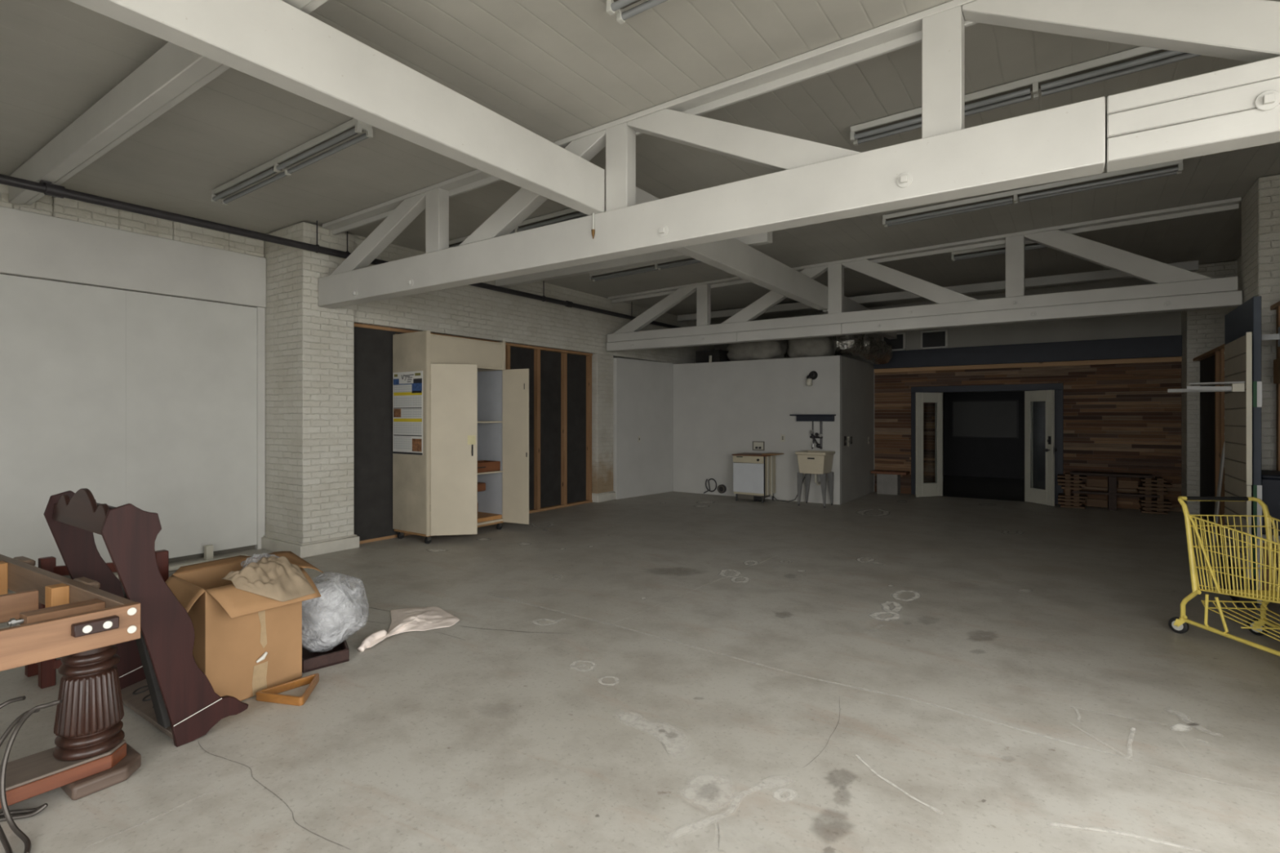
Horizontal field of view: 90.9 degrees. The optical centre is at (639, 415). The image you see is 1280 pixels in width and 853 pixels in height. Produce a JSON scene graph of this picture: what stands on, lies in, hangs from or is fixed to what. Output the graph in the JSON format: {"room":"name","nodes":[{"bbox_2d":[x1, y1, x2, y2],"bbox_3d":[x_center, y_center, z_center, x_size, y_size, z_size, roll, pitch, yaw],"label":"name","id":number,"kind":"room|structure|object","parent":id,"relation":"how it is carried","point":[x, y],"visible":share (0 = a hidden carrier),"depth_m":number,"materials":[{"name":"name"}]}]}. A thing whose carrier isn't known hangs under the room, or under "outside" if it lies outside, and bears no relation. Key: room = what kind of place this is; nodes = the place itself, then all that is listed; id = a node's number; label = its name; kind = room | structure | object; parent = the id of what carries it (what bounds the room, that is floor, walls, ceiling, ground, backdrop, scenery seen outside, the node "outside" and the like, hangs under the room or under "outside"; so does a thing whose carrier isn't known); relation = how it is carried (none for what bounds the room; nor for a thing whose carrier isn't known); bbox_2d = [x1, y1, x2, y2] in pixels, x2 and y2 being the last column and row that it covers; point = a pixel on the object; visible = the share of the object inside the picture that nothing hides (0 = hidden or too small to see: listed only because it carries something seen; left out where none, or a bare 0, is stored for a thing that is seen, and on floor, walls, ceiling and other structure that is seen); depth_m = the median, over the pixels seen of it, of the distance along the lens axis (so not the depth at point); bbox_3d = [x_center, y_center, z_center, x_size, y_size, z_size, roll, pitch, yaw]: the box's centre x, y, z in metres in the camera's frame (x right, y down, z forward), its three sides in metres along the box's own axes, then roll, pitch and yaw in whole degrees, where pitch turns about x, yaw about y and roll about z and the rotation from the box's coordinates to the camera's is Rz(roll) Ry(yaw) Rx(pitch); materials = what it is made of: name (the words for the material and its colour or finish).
{"room":"warehouse","nodes":[
{"label":"warehouse","id":0,"kind":"room"},
{"bbox_2d":[0,183,264,257],"bbox_3d":[-6.164,-0.316,5.091,0.372,3.732,6.600,0,0,35],"label":"wall","id":1,"kind":"structure","parent":0,"point":[64,208],"depth_m":6.37,"materials":[{"name":"brick"}]},
{"bbox_2d":[0,273,265,578],"bbox_3d":[-5.665,0.144,5.588,0.110,2.812,4.385,0,0,35],"label":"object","id":2,"kind":"structure","parent":1,"relation":"in","point":[151,402],"depth_m":6.33,"materials":[{"name":"white paint"}]},
{"bbox_2d":[0,205,266,307],"bbox_3d":[-6.149,-1.550,4.829,0.095,0.580,6.185,0,0,35],"label":"wall panel","id":3,"kind":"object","parent":1,"relation":"attached to","point":[33,245],"depth_m":6.24,"materials":[{"name":"white paint"}]},
{"bbox_2d":[261,221,359,558],"bbox_3d":[-3.861,-0.289,7.372,0.920,3.678,0.690,0,0,35],"label":"brick pillar","id":4,"kind":"structure","parent":0,"point":[309,347],"depth_m":7.12,"materials":[{"name":"brick"}]},
{"bbox_2d":[353,234,714,364],"bbox_3d":[0.072,-0.450,13.485,1.130,4.000,14.300,0,0,35],"label":"wall","id":5,"kind":"structure","parent":0,"point":[468,311],"depth_m":9.66,"materials":[{"name":"white paint"}]},
{"bbox_2d":[354,323,592,543],"bbox_3d":[-2.209,0.220,9.421,0.120,2.660,4.617,0,0,35],"label":"framed piece","id":6,"kind":"object","parent":5,"relation":"in","point":[560,381],"visible":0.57,"depth_m":10.60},
{"bbox_2d":[354,326,403,541],"bbox_3d":[-3.065,0.223,8.057,0.015,2.575,1.400,0,0,35],"label":"panel","id":7,"kind":"object","parent":6,"relation":"attached to","point":[373,348],"visible":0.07,"depth_m":7.73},
{"bbox_2d":[591,353,615,502],"bbox_3d":[-0.934,-0.288,11.698,0.840,3.677,0.575,0,0,35],"label":"brick pillar","id":8,"kind":"structure","parent":0,"point":[602,491],"depth_m":11.40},
{"bbox_2d":[0,475,1279,852],"bbox_3d":[2.321,1.608,7.871,11.100,0.124,20.800,0,0,35],"label":"floor","id":9,"kind":"structure","parent":0,"point":[672,672],"depth_m":3.38,"materials":[{"name":"concrete"}]},
{"bbox_2d":[0,696,62,852],"bbox_3d":[-2.327,1.321,2.360,0.464,0.462,0.209,0,0,27],"label":"iron stand","id":10,"kind":"object","parent":9,"relation":"on","point":[20,721],"visible":1,"depth_m":2.36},
{"bbox_2d":[0,554,141,808],"bbox_3d":[-3.487,1.179,2.818,2.384,0.741,1.399,0,0,35],"label":"table","id":11,"kind":"object","parent":9,"relation":"on","point":[80,623],"visible":1,"depth_m":2.62,"materials":[{"name":"brown wood"}]},
{"bbox_2d":[25,549,168,688],"bbox_3d":[-3.259,1.183,3.784,0.793,0.735,0.311,0,0,-19],"label":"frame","id":12,"kind":"object","parent":9,"relation":"on","point":[46,670],"visible":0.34,"depth_m":3.62,"materials":[{"name":"brown wood"}]},
{"bbox_2d":[44,488,248,746],"bbox_3d":[-2.511,0.948,3.202,0.884,1.201,0.585,0,0,35],"label":"cue rack","id":13,"kind":"object","parent":9,"relation":"on","point":[161,680],"visible":0.92,"depth_m":2.96,"materials":[{"name":"brown wood"}]},
{"bbox_2d":[120,679,173,739],"bbox_3d":[-2.465,1.500,3.271,0.830,0.059,0.195,0,0,35],"label":"shelf","id":14,"kind":"object","parent":13,"relation":"attached to","point":[135,695],"depth_m":3.31,"materials":[{"name":"brown wood"}]},
{"bbox_2d":[114,554,248,578],"bbox_3d":[-4.728,1.520,6.227,0.090,0.040,1.508,0,0,40],"label":"timber offcut","id":15,"kind":"object","parent":9,"relation":"on","point":[172,567],"visible":0.18,"depth_m":6.37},
{"bbox_2d":[204,544,213,559],"bbox_3d":[-4.654,1.475,6.802,0.060,0.150,0.070,0,0,35],"label":"stub","id":16,"kind":"object","parent":9,"relation":"on","point":[208,549],"visible":0.94,"depth_m":6.78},
{"bbox_2d":[165,551,323,701],"bbox_3d":[-2.285,1.211,3.663,0.803,0.669,0.800,0,0,35],"label":"cardboard box","id":17,"kind":"object","parent":9,"relation":"on","point":[246,643],"visible":0.77,"depth_m":3.44,"materials":[{"name":"cardboard"}]},
{"bbox_2d":[241,553,275,569],"bbox_3d":[-2.279,0.903,3.788,0.204,0.162,0.221,0,0,35],"label":"wrapper","id":18,"kind":"object","parent":17,"relation":"in","point":[254,560],"visible":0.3,"depth_m":3.75,"materials":[{"name":"white plastic"}]},
{"bbox_2d":[222,555,315,601],"bbox_3d":[-2.105,0.915,3.538,0.339,0.214,0.380,0,0,26],"label":"cloth","id":19,"kind":"object","parent":17,"relation":"on","point":[273,577],"visible":1,"depth_m":3.50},
{"bbox_2d":[256,673,319,706],"bbox_3d":[-1.888,1.528,3.491,0.279,0.045,0.332,0,0,35],"label":"triangle","id":20,"kind":"object","parent":9,"relation":"on","point":[271,695],"visible":1,"depth_m":3.46,"materials":[{"name":"brown wood"}]},
{"bbox_2d":[302,637,349,673],"bbox_3d":[-2.114,1.511,4.134,0.618,0.078,0.366,0,0,45],"label":"wooden tray","id":21,"kind":"object","parent":9,"relation":"on","point":[311,661],"visible":0.52,"depth_m":3.93,"materials":[{"name":"brown wood"}]},
{"bbox_2d":[302,572,368,652],"bbox_3d":[-2.064,1.273,4.139,0.544,0.474,0.497,0,0,15],"label":"plastic bag","id":22,"kind":"object","parent":21,"relation":"on","point":[326,619],"visible":0.71,"depth_m":3.98,"materials":[{"name":"white"}]},
{"bbox_2d":[357,606,459,651],"bbox_3d":[-1.633,1.520,4.614,0.580,0.071,0.918,0,0,-7],"label":"rag","id":23,"kind":"object","parent":9,"relation":"on","point":[415,619],"visible":1,"depth_m":4.64,"materials":[{"name":"fabric"}]},
{"bbox_2d":[392,330,528,543],"bbox_3d":[-2.292,0.260,8.158,1.095,2.580,1.302,0,0,35],"label":"tall cabinet","id":24,"kind":"object","parent":9,"relation":"on","point":[475,409],"visible":0.99,"depth_m":7.73,"materials":[{"name":"beige wood"}]},
{"bbox_2d":[392,370,422,455],"bbox_3d":[-2.860,-0.033,7.752,0.590,1.015,0.008,0,0,35],"label":"poster","id":25,"kind":"object","parent":24,"relation":"attached to","point":[407,387],"visible":1,"depth_m":7.75,"materials":[{"name":"paper"}]},
{"bbox_2d":[393,378,399,385],"bbox_3d":[-3.048,-0.422,7.879,0.115,0.075,0.002,0,0,35],"label":"print","id":26,"kind":"object","parent":25,"relation":"on","point":[396,381],"depth_m":7.88},
{"bbox_2d":[393,408,400,417],"bbox_3d":[-3.030,-0.033,7.866,0.150,0.105,0.002,0,0,35],"label":"print","id":27,"kind":"object","parent":25,"relation":"on","point":[397,412],"depth_m":7.87},
{"bbox_2d":[411,391,422,393],"bbox_3d":[-2.708,-0.288,7.645,0.190,0.027,0.002,0,0,35],"label":"print","id":28,"kind":"object","parent":25,"relation":"on","point":[412,392],"depth_m":7.64},
{"bbox_2d":[411,382,422,391],"bbox_3d":[-2.706,-0.347,7.644,0.195,0.095,0.002,0,0,35],"label":"print","id":29,"kind":"object","parent":25,"relation":"on","point":[415,386],"depth_m":7.64},
{"bbox_2d":[412,438,422,451],"bbox_3d":[-2.706,0.357,7.644,0.185,0.155,0.002,0,0,35],"label":"print","id":30,"kind":"object","parent":25,"relation":"on","point":[416,442],"depth_m":7.64},
{"bbox_2d":[413,377,422,383],"bbox_3d":[-2.694,-0.422,7.635,0.165,0.055,0.002,0,0,35],"label":"print","id":31,"kind":"object","parent":25,"relation":"on","point":[415,380],"depth_m":7.63},
{"bbox_2d":[477,482,485,511],"bbox_3d":[-2.213,1.121,8.366,0.190,0.453,0.285,0,0,35],"label":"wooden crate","id":32,"kind":"object","parent":24,"relation":"on","point":[481,486],"visible":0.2,"depth_m":8.36,"materials":[{"name":"brown wood"}]},
{"bbox_2d":[477,460,500,472],"bbox_3d":[-2.172,0.684,8.468,0.322,0.129,0.490,0,0,35],"label":"wooden crate","id":33,"kind":"object","parent":24,"relation":"on","point":[483,466],"visible":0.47,"depth_m":8.43,"materials":[{"name":"brown wood"}]},
{"bbox_2d":[477,471,502,474],"bbox_3d":[-2.278,0.760,8.553,0.640,0.020,0.530,0,0,35],"label":"shelf","id":34,"kind":"object","parent":24,"relation":"attached to","point":[494,472],"depth_m":8.48,"materials":[{"name":"beige paint"}]},
{"bbox_2d":[477,421,502,422],"bbox_3d":[-2.278,0.085,8.553,0.640,0.020,0.530,0,0,35],"label":"shelf","id":35,"kind":"object","parent":24,"relation":"attached to","point":[477,421],"depth_m":8.39,"materials":[{"name":"beige paint"}]},
{"bbox_2d":[703,478,716,493],"bbox_3d":[1.372,1.379,12.323,0.263,0.302,0.084,0,0,35],"label":"hose","id":36,"kind":"object","parent":9,"relation":"on","point":[710,478],"visible":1,"depth_m":12.34,"materials":[{"name":"black rubber"}]},
{"bbox_2d":[733,455,775,503],"bbox_3d":[2.088,1.130,11.485,0.620,0.840,0.570,0,0,35],"label":"dishwasher","id":37,"kind":"object","parent":9,"relation":"on","point":[753,477],"visible":0.94,"depth_m":11.28,"materials":[{"name":"plastic"}]},
{"bbox_2d":[732,453,771,456],"bbox_3d":[2.099,0.710,11.483,0.660,0.019,0.560,0,0,35],"label":"plywood board","id":38,"kind":"object","parent":37,"relation":"on","point":[740,454],"visible":0.86,"depth_m":11.39,"materials":[{"name":"brown wood"}]},
{"bbox_2d":[761,453,783,455],"bbox_3d":[2.395,0.691,11.358,0.270,0.017,0.390,0,0,35],"label":"plywood board","id":39,"kind":"object","parent":38,"relation":"on","point":[771,454],"visible":1,"depth_m":11.26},
{"bbox_2d":[772,476,804,502],"bbox_3d":[2.717,1.264,11.289,0.687,0.562,0.098,0,0,12],"label":"power cord","id":40,"kind":"object","parent":37,"relation":"attached to","point":[804,477],"visible":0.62,"depth_m":11.28,"materials":[{"name":"plastic"}]},
{"bbox_2d":[795,450,835,507],"bbox_3d":[3.037,1.085,10.897,0.520,0.930,0.568,0,0,35],"label":"sink","id":41,"kind":"object","parent":9,"relation":"on","point":[810,462],"visible":1,"depth_m":10.76,"materials":[{"name":"beige plastic"}]},
{"bbox_2d":[795,450,835,474],"bbox_3d":[3.032,0.805,10.890,0.520,0.370,0.550,0,0,35],"label":"tub","id":42,"kind":"object","parent":41,"relation":"in","point":[810,462],"depth_m":10.71,"materials":[{"name":"beige plastic"}]},
{"bbox_2d":[870,470,910,495],"bbox_3d":[4.955,1.325,12.486,0.670,0.450,0.330,0,0,35],"label":"bench","id":43,"kind":"object","parent":9,"relation":"on","point":[888,482],"visible":1,"depth_m":12.40,"materials":[{"name":"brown wood"}]},
{"bbox_2d":[1057,471,1172,514],"bbox_3d":[7.803,1.250,10.417,1.500,0.600,0.410,0,0,35],"label":"bench","id":44,"kind":"object","parent":9,"relation":"on","point":[1149,486],"visible":1,"depth_m":10.31,"materials":[{"name":"brown wood"}]},
{"bbox_2d":[1211,442,1224,546],"bbox_3d":[6.884,0.926,7.499,0.119,1.248,0.160,0,0,35],"label":"leaning board","id":45,"kind":"object","parent":9,"relation":"on","point":[1222,461],"visible":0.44,"depth_m":7.45,"materials":[{"name":"grey paint"}]},
{"bbox_2d":[1168,496,1279,656],"bbox_3d":[4.072,1.064,4.026,0.614,0.972,1.003,0,0,5],"label":"shopping cart","id":46,"kind":"object","parent":9,"relation":"on","point":[1259,627],"visible":1,"depth_m":4.31,"materials":[{"name":"yellow metal"}]},
{"bbox_2d":[1219,556,1255,608],"bbox_3d":[5.114,1.419,5.403,0.100,0.262,0.800,0,0,35],"label":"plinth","id":47,"kind":"object","parent":9,"relation":"on","point":[1249,605],"visible":0.42,"depth_m":5.17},
{"bbox_2d":[1224,332,1252,578],"bbox_3d":[5.091,0.313,5.374,0.034,1.954,0.918,0,0,35],"label":"panel","id":48,"kind":"object","parent":9,"relation":"on","point":[1237,353],"visible":0.87,"depth_m":5.28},
{"bbox_2d":[1167,381,1244,392],"bbox_3d":[4.803,-0.235,5.365,0.342,0.081,0.550,0,0,-39],"label":"display shelf","id":49,"kind":"object","parent":48,"relation":"attached to","point":[1237,386],"visible":1,"depth_m":5.23,"materials":[{"name":"grey metal"}]},
{"bbox_2d":[1224,295,1262,604],"bbox_3d":[5.391,0.285,5.647,0.053,2.530,1.184,0,0,35],"label":"board","id":50,"kind":"object","parent":9,"relation":"on","point":[1246,317],"visible":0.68,"depth_m":5.17,"materials":[{"name":"blue paint"}]},
{"bbox_2d":[1262,533,1279,590],"bbox_3d":[5.532,1.276,5.540,0.255,0.549,0.740,0,0,35],"label":"stand","id":51,"kind":"object","parent":9,"relation":"on","point":[1264,536],"visible":0.04,"depth_m":5.30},
{"bbox_2d":[1261,470,1279,535],"bbox_3d":[5.535,0.750,5.538,0.240,0.500,0.700,0,0,35],"label":"crate","id":52,"kind":"object","parent":51,"relation":"on","point":[1270,479],"visible":0.46,"depth_m":5.28,"materials":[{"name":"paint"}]},
{"bbox_2d":[0,0,1279,324],"bbox_3d":[0.700,-2.313,6.134,10.400,0.374,16.100,0,0,35],"label":"ceiling","id":53,"kind":"structure","parent":0,"point":[556,69],"depth_m":4.61,"materials":[{"name":"paint"}]},
{"bbox_2d":[8,0,328,204],"bbox_3d":[-3.453,-2.012,4.200,5.130,0.233,0.145,0,0,35],"label":"crossbeam","id":54,"kind":"object","parent":53,"relation":"attached to","point":[174,73],"visible":0.72,"depth_m":4.05,"materials":[{"name":"white paint"}]},
{"bbox_2d":[210,118,373,204],"bbox_3d":[-3.039,-2.115,5.356,2.442,0.154,0.132,0,0,35],"label":"fluorescent light","id":55,"kind":"object","parent":53,"relation":"attached to","point":[353,127],"visible":0.96,"depth_m":5.18,"materials":[{"name":"white metal"}]},
{"bbox_2d":[0,173,681,328],"bbox_3d":[-2.642,-1.968,8.263,0.100,0.356,15.780,0,0,35],"label":"pipe","id":56,"kind":"object","parent":53,"relation":"hanging from","point":[45,187],"visible":0.91,"depth_m":6.08,"materials":[{"name":"black metal"}]},
{"bbox_2d":[448,235,469,248],"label":"fluorescent light","id":57,"kind":"object","parent":53,"relation":"attached to","point":[454,242],"depth_m":7.69,"materials":[{"name":"white metal"}]},
{"bbox_2d":[510,208,588,233],"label":"fluorescent light","id":58,"kind":"object","parent":53,"relation":"attached to","point":[565,215],"depth_m":6.83,"materials":[{"name":"white metal"}]},
{"bbox_2d":[495,231,772,287],"bbox_3d":[-0.332,-2.019,8.109,4.260,0.248,0.145,0,0,35],"label":"fluorescent light","id":59,"kind":"object","parent":53,"relation":"attached to","point":[762,238],"visible":0.36,"depth_m":8.06,"materials":[{"name":"white paint"}]},
{"bbox_2d":[606,0,667,24],"bbox_3d":[0.863,-2.205,2.683,2.442,0.154,0.132,0,0,35],"label":"fluorescent light","id":60,"kind":"object","parent":53,"relation":"attached to","point":[613,6],"visible":1,"depth_m":3.32,"materials":[{"name":"white metal"}]},
{"bbox_2d":[589,257,701,281],"bbox_3d":[0.256,-2.128,8.928,2.402,0.153,0.132,0,0,35],"label":"fluorescent light","id":61,"kind":"object","parent":53,"relation":"attached to","point":[597,276],"visible":0.67,"depth_m":9.05,"materials":[{"name":"white metal"}]},
{"bbox_2d":[318,0,1279,308],"bbox_3d":[-0.068,-1.760,4.699,8.420,1.089,0.225,0,0,35],"label":"roof truss","id":62,"kind":"object","parent":53,"relation":"attached to","point":[1237,107],"visible":1,"depth_m":3.63,"materials":[{"name":"white paint"}]},
{"bbox_2d":[69,0,604,215],"bbox_3d":[-2.132,-1.702,2.189,0.135,0.335,6.390,0,0,35],"label":"roof beam","id":63,"kind":"structure","parent":62,"relation":"attached to","point":[275,42],"depth_m":3.14,"materials":[{"name":"white paint"}]},
{"bbox_2d":[591,213,595,239],"bbox_3d":[-0.355,-1.438,4.777,0.026,0.195,0.026,0,0,-33],"label":"hook","id":64,"kind":"object","parent":63,"relation":"hanging from","point":[593,229],"visible":1,"depth_m":4.77,"materials":[{"name":"white metal"}]},
{"bbox_2d":[849,106,921,146],"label":"fluorescent light","id":65,"kind":"object","parent":53,"relation":"attached to","point":[908,120],"depth_m":4.77,"materials":[{"name":"white metal"}]},
{"bbox_2d":[606,196,1242,351],"bbox_3d":[2.893,-1.732,9.034,8.385,1.144,0.225,0,0,35],"label":"roof truss","id":66,"kind":"object","parent":53,"relation":"attached to","point":[1173,289],"visible":1,"depth_m":8.12,"materials":[{"name":"white paint"}]},
{"bbox_2d":[604,179,827,310],"bbox_3d":[1.213,-1.698,7.037,0.140,0.325,5.110,0,0,35],"label":"roof beam","id":67,"kind":"structure","parent":66,"relation":"attached to","point":[733,256],"depth_m":7.06,"materials":[{"name":"white paint"}]},
{"bbox_2d":[822,296,897,339],"bbox_3d":[3.913,-1.692,10.945,0.140,0.315,4.110,0,0,35],"label":"roof beam","id":68,"kind":"structure","parent":66,"relation":"attached to","point":[850,305],"depth_m":10.26,"materials":[{"name":"white paint"}]},
{"bbox_2d":[677,260,1199,321],"bbox_3d":[4.280,-2.075,11.099,8.370,0.130,0.140,0,0,35],"label":"crossbeam","id":69,"kind":"object","parent":53,"relation":"attached to","point":[1193,266],"visible":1,"depth_m":10.19,"materials":[{"name":"white paint"}]},
{"bbox_2d":[951,244,1005,261],"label":"fluorescent light","id":70,"kind":"object","parent":53,"relation":"attached to","point":[982,251],"depth_m":8.47,"materials":[{"name":"white metal"}]},
{"bbox_2d":[882,159,1182,227],"bbox_3d":[3.799,-2.211,6.368,2.562,0.156,0.132,0,0,35],"label":"fluorescent light","id":71,"kind":"object","parent":53,"relation":"attached to","point":[1172,167],"visible":0.99,"depth_m":6.22,"materials":[{"name":"white metal"}]},
{"bbox_2d":[1024,240,1048,250],"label":"fluorescent light","id":72,"kind":"object","parent":53,"relation":"attached to","point":[1028,245],"depth_m":8.13,"materials":[{"name":"white metal"}]},
{"bbox_2d":[964,46,1201,116],"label":"fluorescent light","id":73,"kind":"object","parent":53,"relation":"attached to","point":[1111,66],"depth_m":4.11,"materials":[{"name":"white metal"}]},
{"bbox_2d":[613,357,675,499],"bbox_3d":[0.070,0.237,12.374,0.203,2.625,1.772,0,0,42],"label":"wall","id":74,"kind":"structure","parent":0,"point":[642,389],"depth_m":12.21,"materials":[{"name":"grey paint"}]},
{"bbox_2d":[672,355,841,504],"bbox_3d":[2.103,0.250,11.966,3.400,2.600,0.100,0,0,35],"label":"wall partition","id":75,"kind":"structure","parent":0,"point":[719,408],"depth_m":11.90,"materials":[{"name":"grey paint"}]},
{"bbox_2d":[717,484,726,493],"bbox_3d":[1.584,1.420,12.217,0.170,0.170,0.070,0,0,35],"label":"vent cap","id":76,"kind":"object","parent":75,"relation":"attached to","point":[722,488],"visible":1,"depth_m":12.19,"materials":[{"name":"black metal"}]},
{"bbox_2d":[752,440,764,450],"bbox_3d":[2.214,0.565,11.804,0.235,0.170,0.039,0,0,35],"label":"washer outlet box","id":77,"kind":"object","parent":75,"relation":"attached to","point":[757,446],"visible":1,"depth_m":11.81,"materials":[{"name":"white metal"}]},
{"bbox_2d":[780,434,785,441],"bbox_3d":[2.615,0.410,11.546,0.080,0.130,0.012,0,0,35],"label":"wall switch plate","id":78,"kind":"object","parent":75,"relation":"attached to","point":[782,436],"visible":1,"depth_m":11.54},
{"bbox_2d":[806,370,817,386],"bbox_3d":[3.031,-0.665,11.145,0.160,0.270,0.199,0,0,35],"label":"wall lamp","id":79,"kind":"object","parent":75,"relation":"attached to","point":[813,375],"visible":1,"depth_m":11.11,"materials":[{"name":"plastic"}]},
{"bbox_2d":[806,378,812,386],"bbox_3d":[2.987,-0.593,11.115,0.100,0.125,0.100,0,0,35],"label":"shade","id":80,"kind":"object","parent":79,"relation":"on","point":[809,381],"depth_m":11.08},
{"bbox_2d":[789,414,835,421],"bbox_3d":[3.053,0.039,11.154,0.785,0.122,0.159,0,0,35],"label":"wall shelf","id":81,"kind":"object","parent":75,"relation":"attached to","point":[799,417],"visible":1,"depth_m":11.13,"materials":[{"name":"metal"}]},
{"bbox_2d":[809,421,822,448],"bbox_3d":[3.073,0.346,11.072,0.230,0.492,0.253,0,0,35],"label":"sink faucet","id":82,"kind":"object","parent":75,"relation":"attached to","point":[811,432],"visible":1,"depth_m":11.10,"materials":[{"name":"black metal"}]},
{"bbox_2d":[841,355,873,503],"bbox_3d":[4.100,0.250,11.957,0.100,2.600,2.150,0,0,35],"label":"wall","id":83,"kind":"structure","parent":0,"point":[857,375],"depth_m":11.82,"materials":[{"name":"grey paint"}]},
{"bbox_2d":[844,435,846,445],"bbox_3d":[3.651,0.450,11.204,0.014,0.170,0.120,0,0,35],"label":"wall switch plate","id":84,"kind":"object","parent":83,"relation":"attached to","point":[845,437],"visible":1,"depth_m":11.20,"materials":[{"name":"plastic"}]},
{"bbox_2d":[832,333,892,364],"bbox_3d":[4.091,-1.266,11.563,1.489,0.578,0.596,0,0,-31],"label":"duct","id":85,"kind":"object","parent":83,"relation":"on","point":[873,349],"visible":0.82,"depth_m":11.33,"materials":[{"name":"grey"}]},
{"bbox_2d":[714,277,1182,511],"bbox_3d":[5.183,-0.425,12.648,9.800,3.950,0.185,0,0,35],"label":"wall","id":86,"kind":"structure","parent":0,"point":[1117,418],"depth_m":10.83,"materials":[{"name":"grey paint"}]},
{"bbox_2d":[881,332,906,351],"bbox_3d":[5.081,-1.475,12.615,0.450,0.350,0.046,0,0,35],"label":"window","id":87,"kind":"structure","parent":86,"relation":"in","point":[899,344],"depth_m":12.57,"materials":[{"name":"glass"}]},
{"bbox_2d":[915,392,942,497],"bbox_3d":[5.506,0.549,11.991,0.618,1.978,0.077,0,0,-17],"label":"door","id":88,"kind":"structure","parent":86,"relation":"in","point":[929,406],"depth_m":11.98,"materials":[{"name":"white paint"}]},
{"bbox_2d":[920,328,947,349],"bbox_3d":[5.695,-1.475,12.193,0.480,0.350,0.046,0,0,35],"label":"window","id":89,"kind":"structure","parent":86,"relation":"in","point":[937,339],"depth_m":12.19,"materials":[{"name":"glass"}]},
{"bbox_2d":[911,382,1062,503],"bbox_3d":[6.420,0.490,11.791,2.490,2.120,0.195,0,0,35],"label":"trim","id":90,"kind":"structure","parent":86,"relation":"attached to","point":[1057,387],"depth_m":11.48,"materials":[{"name":"blue paint"}]},
{"bbox_2d":[873,334,1182,368],"bbox_3d":[6.727,-1.120,11.461,4.770,0.340,0.090,0,0,35],"label":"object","id":91,"kind":"structure","parent":86,"relation":"attached to","point":[1166,346],"depth_m":11.14,"materials":[{"name":"blue paint"}]},
{"bbox_2d":[874,356,1182,373],"bbox_3d":[6.738,-0.909,11.478,4.770,0.078,0.050,0,0,35],"label":"trim","id":92,"kind":"structure","parent":86,"relation":"attached to","point":[1169,359],"depth_m":11.22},
{"bbox_2d":[1024,390,1057,506],"bbox_3d":[6.939,0.549,10.996,0.223,1.978,0.609,0,0,-20],"label":"door","id":93,"kind":"structure","parent":86,"relation":"in","point":[1039,405],"depth_m":11.00,"materials":[{"name":"white paint"}]},
{"bbox_2d":[943,391,1024,479],"bbox_3d":[7.735,0.050,13.887,9.000,3.000,4.750,0,0,35],"label":"wall","id":94,"kind":"structure","parent":0,"point":[984,457],"depth_m":15.87,"materials":[{"name":"black paint"}]},
{"bbox_2d":[951,400,1017,438],"bbox_3d":[8.658,0.085,15.847,1.460,0.930,0.065,0,0,35],"label":"wall screen","id":95,"kind":"object","parent":94,"relation":"attached to","point":[999,418],"visible":1,"depth_m":15.81,"materials":[{"name":"plastic"}]},
{"bbox_2d":[1192,343,1224,542],"bbox_3d":[7.481,0.340,8.120,0.120,2.420,3.540,0,0,35],"label":"framed piece","id":96,"kind":"object","parent":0,"point":[1212,362],"visible":0.34,"depth_m":8.69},
{"bbox_2d":[1181,260,1237,515],"bbox_3d":[8.796,-0.376,9.740,0.590,3.851,0.580,0,0,35],"label":"brick pillar","id":97,"kind":"structure","parent":0,"point":[1202,331],"depth_m":9.62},
{"bbox_2d":[1236,255,1241,290],"bbox_3d":[4.804,-0.450,3.189,0.300,4.000,15.900,0,0,35],"label":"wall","id":98,"kind":"structure","parent":0,"point":[1239,260],"depth_m":9.22,"materials":[{"name":"white paint"}]},
{"bbox_2d":[1241,174,1279,470],"bbox_3d":[6.412,-0.376,6.240,0.550,3.851,0.750,0,0,35],"label":"brick pillar","id":99,"kind":"structure","parent":0,"point":[1260,206],"depth_m":6.05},
{"bbox_2d":[1270,301,1279,471],"bbox_3d":[4.897,0.250,4.277,0.120,2.600,4.180,0,0,35],"label":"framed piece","id":100,"kind":"object","parent":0,"point":[1277,305],"visible":0.53,"depth_m":5.82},
{"bbox_2d":[1273,358,1279,383],"bbox_3d":[5.681,-0.398,5.577,0.058,0.215,0.270,0,0,35],"label":"block","id":101,"kind":"object","parent":100,"relation":"attached to","point":[1277,362],"visible":1,"depth_m":5.62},
{"bbox_3d":[5.614,-0.660,5.466,0.042,0.300,0.270,0,0,35],"label":"block","id":102,"kind":"object","parent":101,"relation":"on","visible":0},
{"bbox_2d":[1261,326,1279,346],"bbox_3d":[5.548,-0.695,5.590,0.205,0.170,0.080,0,0,35],"label":"bracket","id":103,"kind":"object","parent":102,"relation":"attached to","point":[1268,336],"visible":0.62,"depth_m":5.56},
{"bbox_3d":[2.673,-0.980,12.970,3.400,0.060,2.200,0,0,35],"label":"wall","id":104,"kind":"structure","parent":0,"visible":0},
{"bbox_2d":[695,349,731,363],"bbox_3d":[1.560,-1.181,13.250,0.550,0.339,0.600,0,0,35],"label":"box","id":105,"kind":"object","parent":104,"relation":"on","point":[717,355],"visible":0.46,"depth_m":13.01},
{"bbox_2d":[726,339,787,360],"bbox_3d":[2.329,-1.299,12.664,1.231,0.560,0.864,0,0,35],"label":"roll","id":106,"kind":"object","parent":104,"relation":"on","point":[770,349],"visible":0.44,"depth_m":12.33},
{"bbox_2d":[786,336,834,358],"bbox_3d":[3.290,-1.313,12.074,0.943,0.590,0.848,0,0,35],"label":"roll","id":107,"kind":"object","parent":104,"relation":"on","point":[815,346],"visible":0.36,"depth_m":11.75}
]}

